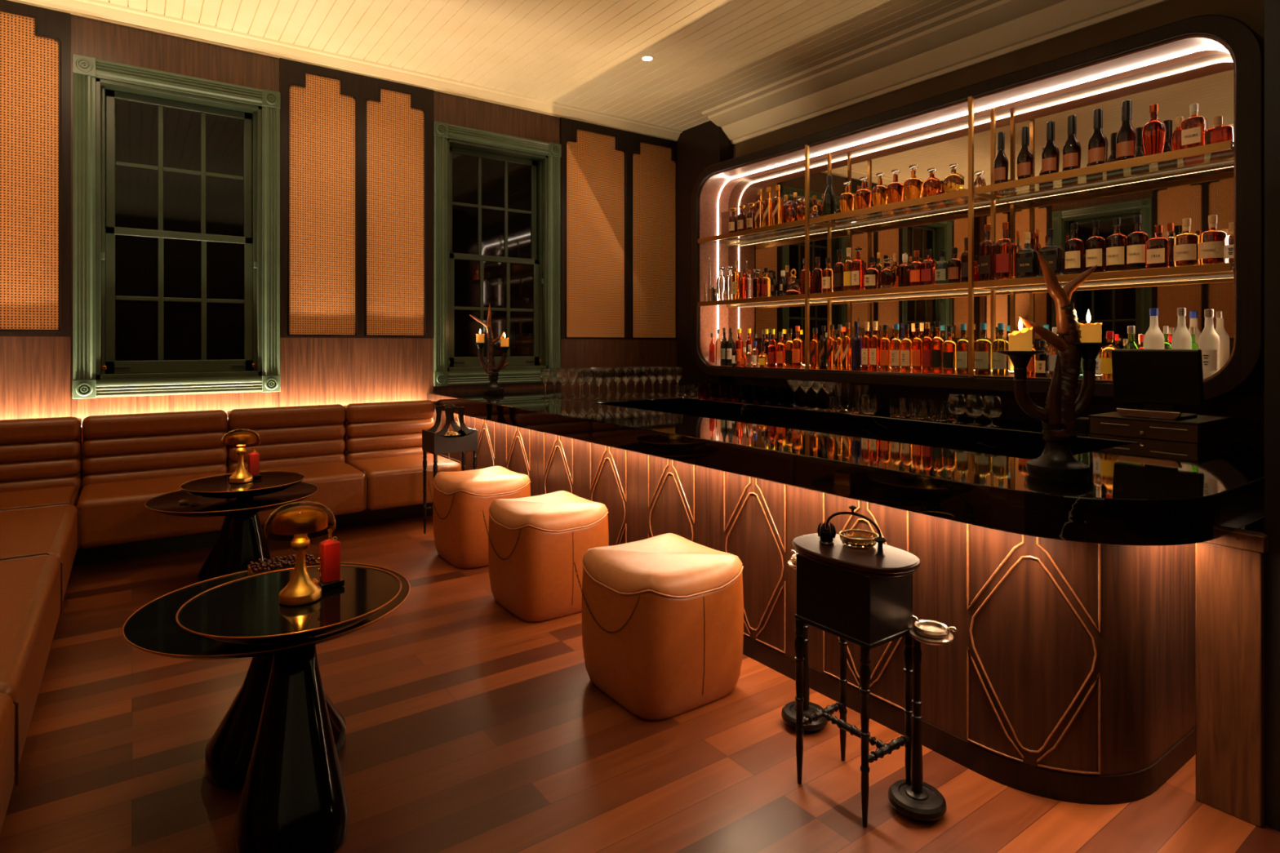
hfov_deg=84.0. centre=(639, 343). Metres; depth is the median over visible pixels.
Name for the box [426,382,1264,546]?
countertop
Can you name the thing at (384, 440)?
banquette section
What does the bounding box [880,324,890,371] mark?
liquor bottle
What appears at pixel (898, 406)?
glass tumbler
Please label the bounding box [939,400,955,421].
glass tumbler
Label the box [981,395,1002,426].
brandy snifter
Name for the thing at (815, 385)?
bowl
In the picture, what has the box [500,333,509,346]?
pillar candle
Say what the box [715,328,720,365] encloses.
liquor bottle
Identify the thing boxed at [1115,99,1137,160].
liquor bottle
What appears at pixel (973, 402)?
brandy snifter
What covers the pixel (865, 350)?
liquor bottle
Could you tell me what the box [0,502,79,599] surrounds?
banquette section
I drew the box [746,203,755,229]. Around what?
liquor bottle
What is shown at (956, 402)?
brandy snifter
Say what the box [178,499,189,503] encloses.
pebble
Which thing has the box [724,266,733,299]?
liquor bottle
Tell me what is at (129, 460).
banquette section
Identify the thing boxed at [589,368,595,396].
wine glass
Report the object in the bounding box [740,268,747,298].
liquor bottle
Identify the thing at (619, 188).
wall panel
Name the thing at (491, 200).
window
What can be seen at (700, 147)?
trim
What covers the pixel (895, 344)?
liquor bottle
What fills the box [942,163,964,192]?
liquor bottle
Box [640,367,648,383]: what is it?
bowl
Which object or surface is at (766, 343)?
liquor bottle
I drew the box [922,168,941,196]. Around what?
liquor bottle
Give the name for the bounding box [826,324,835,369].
liquor bottle
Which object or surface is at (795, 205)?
liquor bottle
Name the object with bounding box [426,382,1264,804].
bar counter
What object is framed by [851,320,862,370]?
liquor bottle
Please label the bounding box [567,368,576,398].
wine glass
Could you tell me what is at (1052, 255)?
liquor bottle
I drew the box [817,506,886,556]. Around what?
handle
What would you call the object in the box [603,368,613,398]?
wine glass
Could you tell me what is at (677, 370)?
bowl
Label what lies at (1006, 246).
liquor bottle
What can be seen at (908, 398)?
glass tumbler
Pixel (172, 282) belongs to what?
window
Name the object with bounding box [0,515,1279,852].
floor
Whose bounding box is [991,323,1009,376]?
liquor bottle
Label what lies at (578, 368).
wine glass
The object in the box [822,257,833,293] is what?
liquor bottle
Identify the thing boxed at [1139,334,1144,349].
liquor bottle
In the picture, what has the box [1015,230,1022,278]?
liquor bottle
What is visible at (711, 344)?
liquor bottle
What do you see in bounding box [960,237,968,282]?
liquor bottle
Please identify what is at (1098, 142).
liquor bottle
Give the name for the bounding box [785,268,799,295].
liquor bottle
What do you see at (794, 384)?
bowl
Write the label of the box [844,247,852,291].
liquor bottle
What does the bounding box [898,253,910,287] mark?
liquor bottle
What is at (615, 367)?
wine glass
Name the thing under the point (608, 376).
bowl
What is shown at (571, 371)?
bowl
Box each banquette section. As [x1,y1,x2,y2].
[0,416,81,566]
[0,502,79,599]
[0,552,62,776]
[0,693,18,835]
[75,409,228,565]
[226,404,366,538]
[343,400,462,526]
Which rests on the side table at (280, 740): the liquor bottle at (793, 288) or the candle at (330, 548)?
the candle at (330, 548)
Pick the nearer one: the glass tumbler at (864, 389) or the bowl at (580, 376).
the glass tumbler at (864, 389)
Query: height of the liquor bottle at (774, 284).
0.196 m
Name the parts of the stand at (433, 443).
leg, leg, leg, leg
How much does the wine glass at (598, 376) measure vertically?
0.193 m
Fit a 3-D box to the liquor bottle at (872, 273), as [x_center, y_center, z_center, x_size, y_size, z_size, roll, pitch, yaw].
[1.488,-0.449,4.564,0.094,0.214,0.091,0,0,-36]
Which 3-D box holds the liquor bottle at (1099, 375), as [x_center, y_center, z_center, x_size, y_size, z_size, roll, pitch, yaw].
[2.253,0.062,3.494,0.036,0.229,0.042,0,0,-36]
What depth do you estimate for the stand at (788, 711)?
2.14 m
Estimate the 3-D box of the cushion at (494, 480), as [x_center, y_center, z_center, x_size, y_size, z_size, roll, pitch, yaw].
[-0.859,0.740,3.860,0.437,0.076,0.437,0,0,-36]
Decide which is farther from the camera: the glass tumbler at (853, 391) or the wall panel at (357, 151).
the wall panel at (357, 151)
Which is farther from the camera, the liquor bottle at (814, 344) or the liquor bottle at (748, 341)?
the liquor bottle at (748, 341)
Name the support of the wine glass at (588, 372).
on the bar mat
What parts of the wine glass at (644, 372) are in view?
stem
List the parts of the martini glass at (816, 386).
stem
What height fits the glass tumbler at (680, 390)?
0.075 m
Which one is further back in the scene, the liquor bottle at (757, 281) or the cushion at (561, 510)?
the liquor bottle at (757, 281)
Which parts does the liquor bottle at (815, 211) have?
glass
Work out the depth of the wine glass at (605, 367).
4.79 m
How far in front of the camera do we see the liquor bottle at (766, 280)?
5.30 m
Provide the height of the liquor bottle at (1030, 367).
0.234 m
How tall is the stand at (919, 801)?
0.468 m
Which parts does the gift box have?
lid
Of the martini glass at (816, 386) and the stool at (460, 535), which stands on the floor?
the stool at (460, 535)
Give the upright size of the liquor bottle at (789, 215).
0.169 m
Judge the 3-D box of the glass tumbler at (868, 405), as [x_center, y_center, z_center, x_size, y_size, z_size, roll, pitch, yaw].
[1.146,0.303,3.557,0.080,0.100,0.080,0,0,-36]
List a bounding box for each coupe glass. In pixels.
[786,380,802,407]
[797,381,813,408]
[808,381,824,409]
[819,382,836,410]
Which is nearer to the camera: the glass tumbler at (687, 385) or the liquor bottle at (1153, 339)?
the liquor bottle at (1153, 339)
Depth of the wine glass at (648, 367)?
4.89 m
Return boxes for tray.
[787,549,796,568]
[909,614,957,645]
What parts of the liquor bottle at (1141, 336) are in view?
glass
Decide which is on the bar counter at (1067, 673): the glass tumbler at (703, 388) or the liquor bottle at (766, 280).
the glass tumbler at (703, 388)
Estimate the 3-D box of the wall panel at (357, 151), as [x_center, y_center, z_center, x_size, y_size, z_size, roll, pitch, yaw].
[-1.911,-0.346,4.878,1.010,2.993,0.020,0,0,-36]
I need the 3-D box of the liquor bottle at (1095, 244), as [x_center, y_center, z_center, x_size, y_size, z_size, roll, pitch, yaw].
[2.244,-0.475,3.504,0.084,0.266,0.080,0,0,-36]
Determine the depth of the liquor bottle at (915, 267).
4.28 m
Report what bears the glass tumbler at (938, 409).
on the bar counter at (1067, 673)
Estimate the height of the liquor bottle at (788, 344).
0.288 m
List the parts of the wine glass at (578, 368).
stem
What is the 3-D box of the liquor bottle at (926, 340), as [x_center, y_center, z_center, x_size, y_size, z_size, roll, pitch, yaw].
[1.716,0.025,4.247,0.059,0.304,0.058,0,0,-36]
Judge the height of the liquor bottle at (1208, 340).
0.330 m
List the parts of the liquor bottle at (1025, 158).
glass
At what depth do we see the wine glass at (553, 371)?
4.63 m
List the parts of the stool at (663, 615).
chain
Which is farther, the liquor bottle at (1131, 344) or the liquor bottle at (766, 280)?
the liquor bottle at (766, 280)
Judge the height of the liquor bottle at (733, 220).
0.214 m
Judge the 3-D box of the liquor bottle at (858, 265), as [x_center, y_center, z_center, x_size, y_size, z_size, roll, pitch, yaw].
[1.427,-0.487,4.650,0.064,0.290,0.077,0,0,-36]
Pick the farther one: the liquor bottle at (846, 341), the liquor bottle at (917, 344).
the liquor bottle at (846, 341)
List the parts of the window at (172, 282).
pane, pane, pane, pane, sash, sash, pane, pane, pane, pane, pane, pane, pane, pane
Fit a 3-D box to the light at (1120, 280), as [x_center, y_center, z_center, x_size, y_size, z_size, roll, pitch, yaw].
[1.720,-0.312,4.590,0.012,0.008,3.410,0,0,-36]
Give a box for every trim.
[8,0,682,141]
[676,120,733,384]
[701,0,1168,144]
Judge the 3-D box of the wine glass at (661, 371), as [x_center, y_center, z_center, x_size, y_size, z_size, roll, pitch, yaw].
[0.144,0.257,4.829,0.066,0.193,0.066,0,0,-36]
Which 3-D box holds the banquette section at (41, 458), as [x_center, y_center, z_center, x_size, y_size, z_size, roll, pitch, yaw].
[-3.196,0.771,3.483,0.708,0.757,0.695,0,0,-36]
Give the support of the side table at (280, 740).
on the floor
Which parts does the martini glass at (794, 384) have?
stem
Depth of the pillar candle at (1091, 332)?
1.86 m
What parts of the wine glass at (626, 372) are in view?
stem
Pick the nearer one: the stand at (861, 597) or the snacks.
the stand at (861, 597)
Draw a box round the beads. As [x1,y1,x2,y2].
[247,552,318,576]
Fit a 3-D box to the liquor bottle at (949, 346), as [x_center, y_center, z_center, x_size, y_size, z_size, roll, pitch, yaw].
[1.798,0.036,4.131,0.073,0.282,0.071,0,0,-36]
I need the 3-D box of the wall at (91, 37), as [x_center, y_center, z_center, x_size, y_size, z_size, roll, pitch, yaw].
[-1.328,-0.385,5.429,6.250,3.070,0.200,0,0,-36]
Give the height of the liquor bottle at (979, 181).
0.128 m
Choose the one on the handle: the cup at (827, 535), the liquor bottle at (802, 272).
the cup at (827, 535)
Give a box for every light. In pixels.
[640,54,654,61]
[726,160,1234,245]
[726,274,1234,306]
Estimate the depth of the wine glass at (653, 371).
4.76 m
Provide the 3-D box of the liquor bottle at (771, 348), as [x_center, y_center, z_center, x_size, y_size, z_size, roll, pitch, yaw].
[0.976,0.054,5.247,0.061,0.246,0.060,0,0,-36]
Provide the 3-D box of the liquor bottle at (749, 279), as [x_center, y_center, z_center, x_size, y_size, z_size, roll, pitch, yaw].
[0.850,-0.459,5.528,0.036,0.233,0.046,0,0,-36]
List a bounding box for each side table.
[121,562,410,852]
[144,471,318,582]
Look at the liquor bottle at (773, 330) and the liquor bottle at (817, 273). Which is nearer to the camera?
the liquor bottle at (817, 273)
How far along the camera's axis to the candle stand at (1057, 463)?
1.86 m
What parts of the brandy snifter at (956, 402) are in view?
stem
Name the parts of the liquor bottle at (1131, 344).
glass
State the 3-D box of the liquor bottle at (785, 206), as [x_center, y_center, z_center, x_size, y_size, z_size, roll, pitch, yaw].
[1.080,-0.980,5.258,0.052,0.239,0.052,0,0,-36]
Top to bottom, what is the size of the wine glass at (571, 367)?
0.193 m
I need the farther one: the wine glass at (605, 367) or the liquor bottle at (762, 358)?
the liquor bottle at (762, 358)
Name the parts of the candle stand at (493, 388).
arm, arm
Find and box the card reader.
[1075,417,1089,432]
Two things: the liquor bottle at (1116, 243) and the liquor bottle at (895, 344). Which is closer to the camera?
the liquor bottle at (1116, 243)
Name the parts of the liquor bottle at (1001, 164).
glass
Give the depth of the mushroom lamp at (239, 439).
3.32 m
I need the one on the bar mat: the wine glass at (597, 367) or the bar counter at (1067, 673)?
the wine glass at (597, 367)
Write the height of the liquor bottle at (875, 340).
0.322 m
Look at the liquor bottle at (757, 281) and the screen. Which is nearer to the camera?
the screen
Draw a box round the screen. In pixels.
[1111,348,1204,419]
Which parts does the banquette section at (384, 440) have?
backrest, seat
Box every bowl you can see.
[441,433,461,437]
[540,368,550,385]
[550,368,559,384]
[557,368,568,385]
[567,368,576,384]
[574,368,585,385]
[584,368,594,385]
[593,368,604,385]
[603,368,613,385]
[613,368,622,385]
[622,368,631,384]
[631,368,640,384]
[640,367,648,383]
[648,367,657,383]
[657,367,666,382]
[665,367,675,382]
[674,366,682,382]
[786,380,802,391]
[797,381,813,391]
[808,381,824,392]
[819,382,836,393]
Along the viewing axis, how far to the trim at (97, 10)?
4.70 m
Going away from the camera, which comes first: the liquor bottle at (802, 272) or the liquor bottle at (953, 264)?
the liquor bottle at (953, 264)
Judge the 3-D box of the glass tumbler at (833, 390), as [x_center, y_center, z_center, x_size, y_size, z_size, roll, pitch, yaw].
[1.020,0.283,3.733,0.067,0.140,0.067,0,0,-36]
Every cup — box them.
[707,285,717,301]
[818,528,834,545]
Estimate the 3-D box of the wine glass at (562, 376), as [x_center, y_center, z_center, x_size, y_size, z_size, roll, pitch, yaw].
[-0.498,0.257,4.585,0.066,0.193,0.066,0,0,-36]
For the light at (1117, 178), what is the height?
0.008 m
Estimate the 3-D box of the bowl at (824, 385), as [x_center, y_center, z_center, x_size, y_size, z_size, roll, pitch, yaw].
[1.002,0.235,3.792,0.090,0.059,0.090,0,0,-36]
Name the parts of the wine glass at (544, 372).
stem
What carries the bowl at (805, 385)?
on the martini glass at (805, 385)
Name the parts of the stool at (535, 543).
chain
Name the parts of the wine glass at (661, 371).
stem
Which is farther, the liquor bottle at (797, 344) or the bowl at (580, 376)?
the liquor bottle at (797, 344)
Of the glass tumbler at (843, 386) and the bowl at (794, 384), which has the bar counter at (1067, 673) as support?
the glass tumbler at (843, 386)
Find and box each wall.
[70,14,559,489]
[252,115,253,237]
[733,0,1264,421]
[1264,0,1279,831]
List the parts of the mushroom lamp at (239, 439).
lamp shade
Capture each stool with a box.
[428,466,530,569]
[482,490,608,622]
[573,533,743,720]
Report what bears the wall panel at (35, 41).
attached to the wall at (91, 37)
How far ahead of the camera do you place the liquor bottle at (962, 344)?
4.04 m
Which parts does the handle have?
finial knob, arched handle, knob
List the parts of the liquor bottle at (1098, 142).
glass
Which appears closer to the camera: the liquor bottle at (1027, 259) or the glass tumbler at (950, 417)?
the glass tumbler at (950, 417)
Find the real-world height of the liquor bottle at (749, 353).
0.172 m
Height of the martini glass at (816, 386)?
0.147 m
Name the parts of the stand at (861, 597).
leg, leg, moulding, moulding, leg, leg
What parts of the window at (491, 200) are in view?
pane, pane, pane, pane, pane, pane, sash, sash, pane, pane, pane, pane, pane, pane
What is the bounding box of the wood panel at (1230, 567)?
[1195,528,1268,827]
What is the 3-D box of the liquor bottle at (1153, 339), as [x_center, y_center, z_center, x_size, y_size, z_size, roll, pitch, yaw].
[2.389,0.006,3.305,0.078,0.343,0.078,0,0,-36]
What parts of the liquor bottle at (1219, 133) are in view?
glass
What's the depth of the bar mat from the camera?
4.62 m
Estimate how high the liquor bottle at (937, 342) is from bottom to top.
0.311 m
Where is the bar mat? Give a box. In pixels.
[547,391,686,402]
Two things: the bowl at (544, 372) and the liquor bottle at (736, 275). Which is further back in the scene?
the liquor bottle at (736, 275)
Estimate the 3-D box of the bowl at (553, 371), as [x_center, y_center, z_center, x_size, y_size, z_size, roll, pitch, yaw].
[-0.560,0.213,4.658,0.066,0.107,0.066,0,0,-36]
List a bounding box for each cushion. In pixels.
[433,466,530,494]
[488,490,608,530]
[582,533,742,595]
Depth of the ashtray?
1.85 m
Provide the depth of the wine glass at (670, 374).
4.84 m
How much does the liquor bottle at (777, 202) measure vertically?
0.307 m
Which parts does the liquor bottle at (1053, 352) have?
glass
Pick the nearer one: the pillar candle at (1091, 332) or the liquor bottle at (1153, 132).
the pillar candle at (1091, 332)
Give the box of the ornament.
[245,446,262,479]
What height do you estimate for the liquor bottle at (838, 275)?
0.289 m
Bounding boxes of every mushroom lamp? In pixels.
[220,428,261,483]
[263,501,336,605]
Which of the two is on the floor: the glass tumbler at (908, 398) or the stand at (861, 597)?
the stand at (861, 597)
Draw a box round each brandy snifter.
[946,393,965,423]
[964,394,982,425]
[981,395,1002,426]
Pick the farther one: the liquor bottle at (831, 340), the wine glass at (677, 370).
the wine glass at (677, 370)
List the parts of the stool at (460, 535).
chain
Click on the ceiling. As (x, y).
(584, 54)
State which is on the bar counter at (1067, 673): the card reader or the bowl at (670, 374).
the card reader
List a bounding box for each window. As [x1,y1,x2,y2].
[72,53,279,399]
[433,120,560,386]
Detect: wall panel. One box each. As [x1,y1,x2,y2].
[0,0,70,419]
[279,57,434,419]
[560,116,677,387]
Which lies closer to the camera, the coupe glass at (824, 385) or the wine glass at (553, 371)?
the coupe glass at (824, 385)
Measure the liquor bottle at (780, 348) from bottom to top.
0.265 m
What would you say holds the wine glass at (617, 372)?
on the bar mat
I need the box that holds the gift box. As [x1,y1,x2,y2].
[720,210,737,234]
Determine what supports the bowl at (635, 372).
on the wine glass at (635, 372)
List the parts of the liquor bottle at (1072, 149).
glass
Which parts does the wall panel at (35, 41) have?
bead moulding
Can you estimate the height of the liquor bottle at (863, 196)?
0.222 m
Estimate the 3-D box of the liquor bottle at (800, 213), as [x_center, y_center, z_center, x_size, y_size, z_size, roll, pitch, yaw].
[1.141,-0.945,5.018,0.054,0.170,0.087,0,0,-36]
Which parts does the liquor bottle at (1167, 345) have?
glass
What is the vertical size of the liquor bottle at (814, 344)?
0.288 m
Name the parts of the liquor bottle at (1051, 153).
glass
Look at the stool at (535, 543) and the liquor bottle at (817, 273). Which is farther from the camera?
the liquor bottle at (817, 273)
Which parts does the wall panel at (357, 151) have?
bead moulding, bead moulding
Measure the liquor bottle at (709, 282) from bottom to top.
0.378 m
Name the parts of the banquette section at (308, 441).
backrest, seat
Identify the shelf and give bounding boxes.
[711,141,1234,244]
[734,263,1234,304]
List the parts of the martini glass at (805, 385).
stem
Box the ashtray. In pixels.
[839,528,878,548]
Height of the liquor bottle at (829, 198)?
0.284 m
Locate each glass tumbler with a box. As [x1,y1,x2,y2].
[675,385,686,396]
[684,384,694,395]
[688,386,697,398]
[697,382,709,399]
[708,383,719,399]
[827,384,840,411]
[836,383,849,410]
[847,385,861,413]
[856,384,869,413]
[860,394,877,414]
[889,397,906,417]
[899,397,916,417]
[909,399,926,419]
[919,398,936,418]
[929,400,947,422]
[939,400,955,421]
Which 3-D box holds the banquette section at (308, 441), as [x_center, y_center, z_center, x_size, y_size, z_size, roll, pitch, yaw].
[-2.078,0.771,4.283,0.666,0.757,0.695,0,0,-36]
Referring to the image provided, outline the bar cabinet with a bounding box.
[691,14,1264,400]
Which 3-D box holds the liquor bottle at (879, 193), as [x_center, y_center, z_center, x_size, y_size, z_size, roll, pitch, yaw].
[1.526,-0.972,4.514,0.098,0.223,0.098,0,0,-36]
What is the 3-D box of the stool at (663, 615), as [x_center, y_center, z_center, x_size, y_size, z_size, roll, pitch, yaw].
[0.070,0.926,2.398,0.452,0.448,0.446,0,0,-36]
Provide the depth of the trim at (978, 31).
4.50 m
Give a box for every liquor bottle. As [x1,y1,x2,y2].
[704,284,706,301]
[707,257,711,288]
[709,333,714,362]
[715,266,725,300]
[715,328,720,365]
[720,328,727,365]
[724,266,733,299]
[726,328,733,365]
[728,207,737,232]
[731,260,741,299]
[732,342,736,366]
[735,328,743,366]
[737,204,746,231]
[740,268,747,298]
[741,346,747,367]
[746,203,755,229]
[746,269,752,297]
[746,328,752,366]
[746,344,752,367]
[751,341,758,367]
[752,269,761,297]
[754,189,764,228]
[758,346,768,368]
[761,267,770,297]
[763,186,773,226]
[764,328,769,367]
[768,334,776,367]
[770,271,777,296]
[772,184,783,225]
[772,328,776,346]
[776,331,785,368]
[778,270,786,295]
[783,195,787,222]
[784,200,795,222]
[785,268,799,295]
[785,328,792,368]
[791,191,799,221]
[791,325,803,368]
[795,197,804,220]
[800,257,810,294]
[809,205,819,217]
[809,328,819,368]
[812,257,822,293]
[818,325,827,369]
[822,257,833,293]
[823,175,835,215]
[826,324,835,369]
[833,249,844,292]
[835,324,843,369]
[839,181,855,212]
[842,322,852,370]
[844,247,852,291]
[851,247,865,290]
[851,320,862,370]
[855,177,871,209]
[861,321,871,371]
[864,257,879,289]
[870,320,880,371]
[871,173,888,206]
[875,252,881,288]
[879,258,896,288]
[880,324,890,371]
[887,169,904,203]
[890,324,901,372]
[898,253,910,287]
[901,324,911,372]
[903,164,923,200]
[910,250,921,286]
[911,322,922,373]
[920,248,936,285]
[921,322,932,373]
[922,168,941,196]
[931,320,943,373]
[935,250,947,284]
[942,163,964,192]
[942,325,956,373]
[947,247,961,283]
[956,324,968,374]
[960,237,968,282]
[973,170,986,187]
[974,323,991,375]
[978,224,995,280]
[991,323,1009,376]
[993,131,1008,183]
[995,222,1015,279]
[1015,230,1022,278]
[1016,231,1038,278]
[1017,126,1034,179]
[1026,346,1035,377]
[1033,229,1040,276]
[1035,340,1048,377]
[1038,228,1062,276]
[1041,120,1059,174]
[1048,327,1059,377]
[1062,115,1081,170]
[1065,222,1083,275]
[1078,357,1083,378]
[1085,220,1105,272]
[1088,108,1107,166]
[1095,346,1103,379]
[1100,331,1116,380]
[1106,217,1127,271]
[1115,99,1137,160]
[1123,325,1140,349]
[1126,214,1148,270]
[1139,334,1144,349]
[1142,103,1165,155]
[1143,307,1164,349]
[1146,224,1171,268]
[1163,325,1171,349]
[1167,222,1174,266]
[1171,115,1183,151]
[1171,307,1191,349]
[1173,217,1199,266]
[1180,102,1207,149]
[1198,214,1226,264]
[1198,309,1219,379]
[1203,115,1233,145]
[1223,222,1234,263]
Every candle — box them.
[311,533,344,591]
[475,329,484,342]
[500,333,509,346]
[1008,318,1032,351]
[1078,309,1102,342]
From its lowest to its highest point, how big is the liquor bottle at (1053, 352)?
0.263 m
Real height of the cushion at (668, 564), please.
0.076 m
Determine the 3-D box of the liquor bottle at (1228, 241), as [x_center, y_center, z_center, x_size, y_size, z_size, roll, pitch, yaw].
[2.558,-0.433,3.066,0.069,0.181,0.067,0,0,-36]
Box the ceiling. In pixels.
[99,0,976,131]
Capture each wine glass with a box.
[540,368,550,398]
[550,368,559,398]
[557,368,568,399]
[560,368,568,397]
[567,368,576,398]
[570,367,577,396]
[574,368,585,399]
[577,368,585,397]
[579,367,587,396]
[584,368,594,398]
[587,367,595,395]
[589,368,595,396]
[593,368,604,399]
[596,367,604,396]
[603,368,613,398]
[604,367,613,395]
[613,368,622,398]
[614,367,622,395]
[622,368,631,397]
[631,368,640,397]
[640,367,648,396]
[648,367,654,395]
[648,367,657,396]
[657,367,666,395]
[664,366,672,394]
[665,367,675,395]
[673,366,682,395]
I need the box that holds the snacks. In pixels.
[444,431,459,435]
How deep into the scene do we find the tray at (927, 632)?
1.72 m
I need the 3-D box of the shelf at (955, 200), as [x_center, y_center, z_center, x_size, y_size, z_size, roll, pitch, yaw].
[1.624,-0.854,4.521,0.300,0.012,3.482,0,0,-36]
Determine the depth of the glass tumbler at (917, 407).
3.31 m
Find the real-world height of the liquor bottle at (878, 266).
0.251 m
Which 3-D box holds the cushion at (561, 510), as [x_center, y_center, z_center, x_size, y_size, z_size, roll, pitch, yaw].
[-0.409,0.740,3.167,0.437,0.076,0.437,0,0,-36]
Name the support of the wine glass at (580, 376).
on the bar mat
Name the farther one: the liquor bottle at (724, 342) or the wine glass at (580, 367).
the liquor bottle at (724, 342)
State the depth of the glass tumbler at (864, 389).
3.64 m
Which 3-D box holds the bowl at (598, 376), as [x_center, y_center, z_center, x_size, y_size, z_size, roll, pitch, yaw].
[-0.263,0.213,4.531,0.066,0.107,0.066,0,0,-36]
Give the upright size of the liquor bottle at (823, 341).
0.301 m
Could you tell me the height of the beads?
0.076 m
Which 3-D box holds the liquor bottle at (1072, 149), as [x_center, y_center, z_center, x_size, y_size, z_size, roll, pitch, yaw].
[2.183,-1.006,3.593,0.080,0.292,0.080,0,0,-36]
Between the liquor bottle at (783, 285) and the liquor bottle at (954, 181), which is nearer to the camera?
the liquor bottle at (954, 181)
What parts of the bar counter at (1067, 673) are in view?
corner moulding, diamond moulding, corner moulding, corner moulding, diamond moulding, corner moulding, corner moulding, diamond moulding, corner moulding, corner moulding, diamond moulding, corner moulding, corner moulding, corner moulding, diamond moulding, corner moulding, corner moulding, corner moulding, diamond moulding, corner moulding, corner moulding, corner moulding, corner moulding, diamond moulding, corner moulding, corner moulding, corner moulding, corner moulding, diamond moulding, corner moulding, corner moulding, slot trim, cash drawer, plate, slot trim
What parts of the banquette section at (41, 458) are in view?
seat, backrest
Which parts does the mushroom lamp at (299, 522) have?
lamp shade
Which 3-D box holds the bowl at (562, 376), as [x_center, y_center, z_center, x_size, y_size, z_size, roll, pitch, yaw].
[-0.498,0.213,4.585,0.066,0.107,0.066,0,0,-36]
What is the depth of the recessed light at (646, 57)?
4.77 m
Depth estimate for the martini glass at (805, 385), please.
3.90 m
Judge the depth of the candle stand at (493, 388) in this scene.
5.02 m
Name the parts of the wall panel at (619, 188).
bead moulding, bead moulding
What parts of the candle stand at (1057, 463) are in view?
arm, arm, arm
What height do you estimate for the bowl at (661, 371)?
0.107 m
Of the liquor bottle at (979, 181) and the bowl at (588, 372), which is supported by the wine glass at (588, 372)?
the bowl at (588, 372)
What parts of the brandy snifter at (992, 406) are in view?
stem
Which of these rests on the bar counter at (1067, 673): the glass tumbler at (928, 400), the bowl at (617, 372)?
the glass tumbler at (928, 400)
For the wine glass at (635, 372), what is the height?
0.193 m
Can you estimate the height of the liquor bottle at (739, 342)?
0.297 m
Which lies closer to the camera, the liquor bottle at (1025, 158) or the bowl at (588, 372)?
the liquor bottle at (1025, 158)
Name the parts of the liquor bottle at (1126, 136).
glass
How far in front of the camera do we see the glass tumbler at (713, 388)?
4.47 m
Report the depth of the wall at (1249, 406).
4.06 m
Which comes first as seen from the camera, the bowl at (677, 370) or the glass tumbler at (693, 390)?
the glass tumbler at (693, 390)
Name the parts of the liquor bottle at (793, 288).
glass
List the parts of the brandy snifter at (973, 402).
stem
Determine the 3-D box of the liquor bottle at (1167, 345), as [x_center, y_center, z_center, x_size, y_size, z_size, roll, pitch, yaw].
[2.466,0.046,3.334,0.042,0.261,0.042,0,0,-36]
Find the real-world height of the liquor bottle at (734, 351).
0.187 m
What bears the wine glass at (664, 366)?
on the bar counter at (1067, 673)
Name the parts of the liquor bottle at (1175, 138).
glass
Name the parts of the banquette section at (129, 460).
seat, backrest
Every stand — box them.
[422,403,477,533]
[469,304,511,394]
[781,549,827,732]
[792,533,919,827]
[888,614,957,822]
[996,251,1115,481]
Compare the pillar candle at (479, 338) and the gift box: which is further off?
the gift box
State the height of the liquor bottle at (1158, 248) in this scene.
0.207 m
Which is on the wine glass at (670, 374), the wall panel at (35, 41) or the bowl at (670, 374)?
the bowl at (670, 374)

